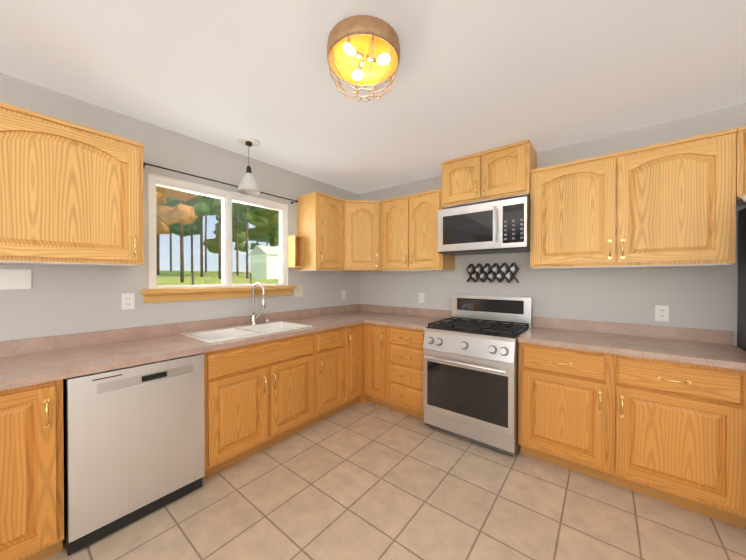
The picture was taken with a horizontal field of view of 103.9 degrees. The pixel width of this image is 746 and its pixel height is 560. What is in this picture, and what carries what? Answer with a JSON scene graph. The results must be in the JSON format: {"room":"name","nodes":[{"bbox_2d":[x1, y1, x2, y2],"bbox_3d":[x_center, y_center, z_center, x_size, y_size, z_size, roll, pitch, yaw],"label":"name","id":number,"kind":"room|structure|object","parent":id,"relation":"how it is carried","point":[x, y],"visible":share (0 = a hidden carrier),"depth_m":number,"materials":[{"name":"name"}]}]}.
{"room":"kitchen","nodes":[
{"label":"kitchen","id":0,"kind":"room"},
{"bbox_2d":[0,73,358,340],"bbox_3d":[-2.114,0.147,1.680,0.140,2.592,6.000,0,1,38],"label":"wall","id":1,"kind":"structure","parent":0,"point":[55,300],"depth_m":2.12,"materials":[{"name":"grey paint"}]},
{"bbox_2d":[0,269,31,289],"bbox_3d":[-2.034,-0.003,1.661,0.004,0.115,0.116,0,1,38],"label":"electrical outlet","id":2,"kind":"object","parent":1,"relation":"attached to","point":[14,279],"visible":1,"depth_m":1.66,"materials":[{"name":"white plastic"}]},
{"bbox_2d":[0,102,143,266],"bbox_3d":[-1.790,-0.480,1.685,0.352,0.780,0.688,0,1,38],"label":"upper cabinet","id":3,"kind":"object","parent":1,"relation":"attached to","point":[71,193],"visible":1,"depth_m":1.60,"materials":[{"name":"brown wood"}]},
{"bbox_2d":[121,293,134,309],"bbox_3d":[-1.722,0.151,2.052,0.006,0.115,0.072,0,1,38],"label":"electrical outlet","id":4,"kind":"object","parent":1,"relation":"attached to","point":[127,301],"visible":1,"depth_m":2.05,"materials":[{"name":"white plastic"}]},
{"bbox_2d":[140,172,296,302],"bbox_3d":[-1.299,-0.318,2.638,0.214,0.958,1.310,0,1,38],"label":"sliding window","id":5,"kind":"structure","parent":1,"relation":"in","point":[154,292],"depth_m":2.56,"materials":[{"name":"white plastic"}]},
{"bbox_2d":[143,162,297,203],"bbox_3d":[-1.244,-0.828,2.598,0.072,0.036,1.365,0,1,38],"label":"curtain rod","id":6,"kind":"object","parent":1,"relation":"attached to","point":[212,180],"visible":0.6,"depth_m":2.39,"materials":[{"name":"black metal"}]},
{"bbox_2d":[287,235,303,267],"bbox_3d":[-0.817,-0.299,3.093,0.128,0.335,0.120,0,1,38],"label":"spice shelf","id":7,"kind":"object","parent":1,"relation":"attached to","point":[295,251],"visible":1,"depth_m":3.08,"materials":[{"name":"brown wood"}]},
{"bbox_2d":[294,286,302,296],"bbox_3d":[-0.812,0.124,3.193,0.014,0.115,0.115,0,1,38],"label":"light switch","id":8,"kind":"object","parent":1,"relation":"attached to","point":[298,291],"visible":0.96,"depth_m":3.19,"materials":[{"name":"beige plastic"}]},
{"bbox_2d":[297,191,344,270],"bbox_3d":[-0.561,-0.504,3.234,0.352,0.806,0.412,0,1,38],"label":"upper cabinet","id":9,"kind":"object","parent":1,"relation":"attached to","point":[320,222],"visible":1,"depth_m":3.09,"materials":[{"name":"brown wood"}]},
{"bbox_2d":[342,290,345,298],"bbox_3d":[-0.376,0.190,3.750,0.006,0.115,0.072,0,1,38],"label":"electrical outlet","id":10,"kind":"object","parent":1,"relation":"attached to","point":[343,294],"visible":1,"depth_m":3.75,"materials":[{"name":"white plastic"}]},
{"bbox_2d":[0,0,745,193],"bbox_3d":[-0.022,-1.188,0.011,5.480,0.100,6.280,0,1,38],"label":"ceiling","id":11,"kind":"structure","parent":0,"point":[474,76],"depth_m":1.61,"materials":[{"name":"white paint"}]},
{"bbox_2d":[237,137,259,194],"bbox_3d":[-1.034,-0.941,2.430,0.176,0.422,0.176,0,1,38],"label":"light","id":12,"kind":"object","parent":11,"relation":"hanging from","point":[248,184],"visible":1,"depth_m":2.40,"materials":[{"name":"white glass"}]},
{"bbox_2d":[327,15,399,101],"bbox_3d":[-0.046,-1.031,1.435,0.358,0.228,0.358,0,1,38],"label":"ceiling light","id":13,"kind":"object","parent":11,"relation":"attached to","point":[363,50],"visible":1,"depth_m":1.40,"materials":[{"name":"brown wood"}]},
{"bbox_2d":[45,401,745,559],"bbox_3d":[-0.022,1.404,0.029,5.200,0.100,6.000,0,1,38],"label":"floor","id":14,"kind":"structure","parent":0,"point":[368,480],"depth_m":1.69,"materials":[{"name":"tile"}]},
{"bbox_2d":[0,379,63,559],"bbox_3d":[-1.893,0.907,1.349,0.617,0.876,0.588,0,1,38],"label":"base cabinet","id":15,"kind":"object","parent":14,"relation":"on","point":[31,416],"depth_m":1.32,"materials":[{"name":"brown wood"}]},
{"bbox_2d":[63,353,204,555],"bbox_3d":[-1.507,0.906,1.819,0.621,0.872,0.606,0,1,38],"label":"dishwasher","id":16,"kind":"object","parent":14,"relation":"on","point":[134,442],"visible":0.94,"depth_m":1.57,"materials":[{"name":"silver metal"}]},
{"bbox_2d":[202,347,319,479],"bbox_3d":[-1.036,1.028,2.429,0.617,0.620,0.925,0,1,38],"label":"base cabinet","id":17,"kind":"object","parent":14,"relation":"on","point":[259,396],"depth_m":2.15,"materials":[{"name":"brown wood"}]},
{"bbox_2d":[272,326,347,420],"bbox_3d":[-0.634,0.896,2.936,0.617,0.876,0.370,0,1,38],"label":"base cabinet","id":18,"kind":"object","parent":14,"relation":"on","point":[330,346],"depth_m":2.73,"materials":[{"name":"brown wood"}]},
{"bbox_2d":[348,323,367,406],"bbox_3d":[-0.424,0.894,3.199,0.617,0.876,0.303,0,1,38],"label":"base cabinet","id":19,"kind":"object","parent":14,"relation":"on","point":[356,394],"depth_m":3.04,"materials":[{"name":"brown wood"}]},
{"bbox_2d":[0,305,391,390],"bbox_3d":[-1.010,0.398,2.451,0.630,0.126,3.418,0,1,38],"label":"countertop","id":20,"kind":"structure","parent":19,"relation":"on","point":[29,361],"depth_m":1.83,"materials":[{"name":"laminate"}]},
{"bbox_2d":[182,320,311,342],"bbox_3d":[-1.021,0.502,2.457,0.504,0.179,0.872,0,1,38],"label":"double-bowl sink","id":21,"kind":"object","parent":20,"relation":"in","point":[224,334],"visible":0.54,"depth_m":2.44,"materials":[{"name":"white ceramic"}]},
{"bbox_2d":[250,282,268,324],"bbox_3d":[-0.997,0.216,2.680,0.217,0.390,0.186,0,1,38],"label":"gooseneck faucet","id":22,"kind":"object","parent":20,"relation":"on","point":[253,319],"visible":1,"depth_m":2.67,"materials":[{"name":"silver metal"}]},
{"bbox_2d":[328,304,379,307],"bbox_3d":[-0.154,0.391,3.554,0.420,0.126,0.626,0,1,38],"label":"countertop","id":23,"kind":"structure","parent":19,"relation":"on","point":[353,305],"depth_m":3.83,"materials":[{"name":"laminate"}]},
{"bbox_2d":[364,306,451,329],"bbox_3d":[0.391,0.394,3.122,0.730,0.126,0.626,0,1,38],"label":"countertop","id":24,"kind":"structure","parent":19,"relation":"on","point":[403,317],"depth_m":3.24,"materials":[{"name":"laminate"}]},
{"bbox_2d":[364,323,424,419],"bbox_3d":[0.373,0.895,3.124,0.755,0.876,0.646,0,1,38],"label":"base cabinet","id":25,"kind":"object","parent":14,"relation":"on","point":[393,368],"visible":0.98,"depth_m":2.88,"materials":[{"name":"brown wood"}]},
{"bbox_2d":[423,294,532,455],"bbox_3d":[0.930,0.746,2.604,0.748,1.180,0.750,0,1,38],"label":"gas range","id":26,"kind":"object","parent":14,"relation":"on","point":[470,366],"visible":0.98,"depth_m":2.38,"materials":[{"name":"silver metal"}]},
{"bbox_2d":[518,342,745,528],"bbox_3d":[1.726,0.902,2.051,1.171,0.876,0.646,0,1,38],"label":"base cabinet","id":27,"kind":"object","parent":14,"relation":"on","point":[672,432],"visible":0.98,"depth_m":1.76,"materials":[{"name":"brown wood"}]},
{"bbox_2d":[518,317,745,370],"bbox_3d":[1.733,0.401,2.056,1.174,0.126,0.626,0,1,38],"label":"countertop","id":28,"kind":"structure","parent":27,"relation":"on","point":[707,347],"depth_m":2.01,"materials":[{"name":"laminate"}]},
{"bbox_2d":[737,208,745,350],"bbox_3d":[2.465,0.451,1.283,0.910,1.790,0.872,0,1,38],"label":"refrigerator","id":29,"kind":"object","parent":14,"relation":"on","point":[741,329],"visible":0.42,"depth_m":1.85,"materials":[{"name":"grey metal"}]},
{"bbox_2d":[359,103,745,345],"bbox_3d":[1.886,0.142,2.425,5.480,2.592,0.140,0,1,38],"label":"wall","id":30,"kind":"structure","parent":0,"point":[700,297],"depth_m":2.37,"materials":[{"name":"grey paint"}]},
{"bbox_2d":[342,200,380,271],"bbox_3d":[-0.145,-0.510,3.555,0.603,0.798,0.603,0,1,38],"label":"upper cabinet","id":31,"kind":"object","parent":30,"relation":"attached to","point":[362,235],"visible":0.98,"depth_m":3.33,"materials":[{"name":"brown wood"}]},
{"bbox_2d":[380,188,454,271],"bbox_3d":[0.471,-0.504,3.227,0.765,0.806,0.352,0,1,38],"label":"upper cabinet","id":32,"kind":"object","parent":30,"relation":"attached to","point":[409,232],"visible":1,"depth_m":3.08,"materials":[{"name":"brown wood"}]},
{"bbox_2d":[419,293,423,302],"bbox_3d":[0.562,0.206,3.380,0.072,0.115,0.006,0,1,38],"label":"electrical outlet","id":33,"kind":"object","parent":30,"relation":"attached to","point":[421,297],"visible":1,"depth_m":3.38,"materials":[{"name":"white plastic"}]},
{"bbox_2d":[441,140,536,208],"bbox_3d":[1.065,-0.927,2.733,0.770,0.435,0.382,0,1,38],"label":"upper cabinet","id":34,"kind":"object","parent":30,"relation":"attached to","point":[499,174],"visible":0.98,"depth_m":2.57,"materials":[{"name":"brown wood"}]},
{"bbox_2d":[438,196,530,255],"bbox_3d":[1.035,-0.462,2.699,0.764,0.410,0.478,0,1,38],"label":"microwave","id":35,"kind":"object","parent":34,"relation":"attached to","point":[498,227],"visible":0.98,"depth_m":2.52,"materials":[{"name":"silver metal"}]},
{"bbox_2d":[466,262,519,282],"bbox_3d":[1.161,-0.070,2.855,0.483,0.190,0.082,0,1,38],"label":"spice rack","id":36,"kind":"object","parent":30,"relation":"attached to","point":[493,269],"visible":1,"depth_m":2.83,"materials":[{"name":"black"}]},
{"bbox_2d":[530,128,736,268],"bbox_3d":[1.805,-0.497,2.168,1.089,0.806,0.352,0,1,38],"label":"upper cabinet","id":37,"kind":"object","parent":30,"relation":"attached to","point":[670,204],"visible":1,"depth_m":1.98,"materials":[{"name":"brown wood"}]},
{"bbox_2d":[655,305,668,321],"bbox_3d":[2.122,0.246,2.143,0.072,0.115,0.006,0,1,38],"label":"electrical outlet","id":38,"kind":"object","parent":30,"relation":"attached to","point":[661,313],"visible":1,"depth_m":2.14,"materials":[{"name":"white plastic"}]},
{"bbox_2d":[736,126,745,205],"bbox_3d":[2.618,-0.689,1.522,0.980,0.412,0.352,0,1,38],"label":"upper cabinet","id":39,"kind":"object","parent":30,"relation":"attached to","point":[741,165],"visible":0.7,"depth_m":1.72,"materials":[{"name":"brown wood"}]},
{"label":"outside","id":40,"kind":"structure","parent":0,"visible":0},
{"bbox_2d":[157,270,278,285],"bbox_3d":[-50.670,-1.075,69.556,159.400,5.900,280.000,0,1,38],"label":"ground","id":41,"kind":"structure","parent":40,"point":[167,275],"depth_m":25.91,"materials":[{"name":"green plant"}]},
{"bbox_2d":[156,192,169,233],"bbox_3d":[-19.128,-7.369,23.319,6.087,15.023,6.129,0,1,38],"label":"tree","id":42,"kind":"object","parent":41,"relation":"on","point":[158,223],"depth_m":24.58,"materials":[{"name":"brown plant"}]},
{"bbox_2d":[156,197,172,274],"bbox_3d":[-22.551,-10.048,30.060,7.388,19.629,7.003,0,1,38],"label":"tree","id":43,"kind":"object","parent":41,"relation":"on","point":[158,251],"depth_m":30.48,"materials":[{"name":"brown plant"}]},
{"bbox_2d":[156,198,186,270],"bbox_3d":[-33.264,-12.301,47.491,9.609,22.328,8.906,0,1,38],"label":"tree","id":44,"kind":"object","parent":41,"relation":"on","point":[177,231],"depth_m":45.45,"materials":[{"name":"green plant"}]},
{"bbox_2d":[156,186,197,281],"bbox_3d":[-13.240,-5.608,19.920,6.170,12.140,5.258,0,1,38],"label":"tree","id":45,"kind":"object","parent":41,"relation":"on","point":[181,210],"depth_m":18.36,"materials":[{"name":"brown plant"}]},
{"bbox_2d":[165,196,211,276],"bbox_3d":[-17.596,-8.510,29.004,6.985,17.015,5.688,0,1,38],"label":"tree","id":46,"kind":"object","parent":41,"relation":"on","point":[208,200],"depth_m":28.01,"materials":[{"name":"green plant"}]},
{"bbox_2d":[178,200,212,272],"bbox_3d":[-24.078,-9.698,38.364,6.490,18.305,6.706,0,1,38],"label":"tree","id":47,"kind":"object","parent":41,"relation":"on","point":[192,244],"depth_m":38.16,"materials":[{"name":"brown plant"}]},
{"bbox_2d":[174,215,232,271],"bbox_3d":[-27.720,-12.027,47.672,8.305,22.045,8.761,0,1,38],"label":"tree","id":48,"kind":"object","parent":41,"relation":"on","point":[188,229],"depth_m":47.59,"materials":[{"name":"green plant"}]},
{"bbox_2d":[192,195,246,278],"bbox_3d":[-13.661,-7.932,26.479,5.041,16.277,5.818,0,1,38],"label":"tree","id":49,"kind":"object","parent":41,"relation":"on","point":[204,210],"depth_m":25.81,"materials":[{"name":"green plant"}]},
{"bbox_2d":[191,273,251,284],"bbox_3d":[-5.816,0.338,11.383,0.069,1.200,28.680,0,1,38],"label":"fence","id":50,"kind":"object","parent":41,"relation":"on","point":[192,276],"depth_m":10.51,"materials":[{"name":"brown"}]},
{"bbox_2d":[203,223,248,252],"bbox_3d":[-31.177,-12.835,61.842,9.094,22.837,10.870,0,1,38],"label":"tree","id":51,"kind":"object","parent":41,"relation":"on","point":[240,242],"depth_m":60.33,"materials":[{"name":"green plant"}]},
{"bbox_2d":[210,198,253,275],"bbox_3d":[-17.182,-9.470,36.247,6.243,18.472,6.453,0,1,38],"label":"tree","id":52,"kind":"object","parent":41,"relation":"on","point":[235,219],"depth_m":36.16,"materials":[{"name":"brown plant"}]},
{"bbox_2d":[237,205,272,278],"bbox_3d":[-12.756,-7.338,29.590,5.184,14.980,5.660,0,1,38],"label":"tree","id":53,"kind":"object","parent":41,"relation":"on","point":[257,210],"depth_m":29.49,"materials":[{"name":"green plant"}]},
{"bbox_2d":[232,210,278,244],"bbox_3d":[-19.248,-11.058,48.563,7.099,20.638,7.833,0,1,38],"label":"tree","id":54,"kind":"object","parent":41,"relation":"on","point":[274,231],"depth_m":48.03,"materials":[{"name":"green plant"}]},
{"bbox_2d":[245,227,278,249],"bbox_3d":[-25.130,-12.959,70.295,8.654,22.948,8.717,0,1,38],"label":"tree","id":55,"kind":"object","parent":41,"relation":"on","point":[253,245],"depth_m":68.42,"materials":[{"name":"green plant"}]},
{"bbox_2d":[248,245,278,278],"bbox_3d":[-11.120,-1.839,32.096,3.700,3.700,3.600,0,1,38],"label":"shed","id":56,"kind":"object","parent":41,"relation":"on","point":[265,264],"depth_m":30.60,"materials":[{"name":"white"}]},
{"bbox_2d":[268,232,278,246],"bbox_3d":[-16.352,-11.229,53.320,6.724,20.809,7.963,0,1,38],"label":"tree","id":57,"kind":"object","parent":41,"relation":"on","point":[272,241],"depth_m":52.22,"materials":[{"name":"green plant"}]},
{"bbox_2d":[268,211,278,226],"bbox_3d":[-10.942,-8.606,40.244,5.601,16.867,6.221,0,1,38],"label":"tree","id":58,"kind":"object","parent":41,"relation":"on","point":[273,220],"depth_m":38.91,"materials":[{"name":"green plant"}]}
]}

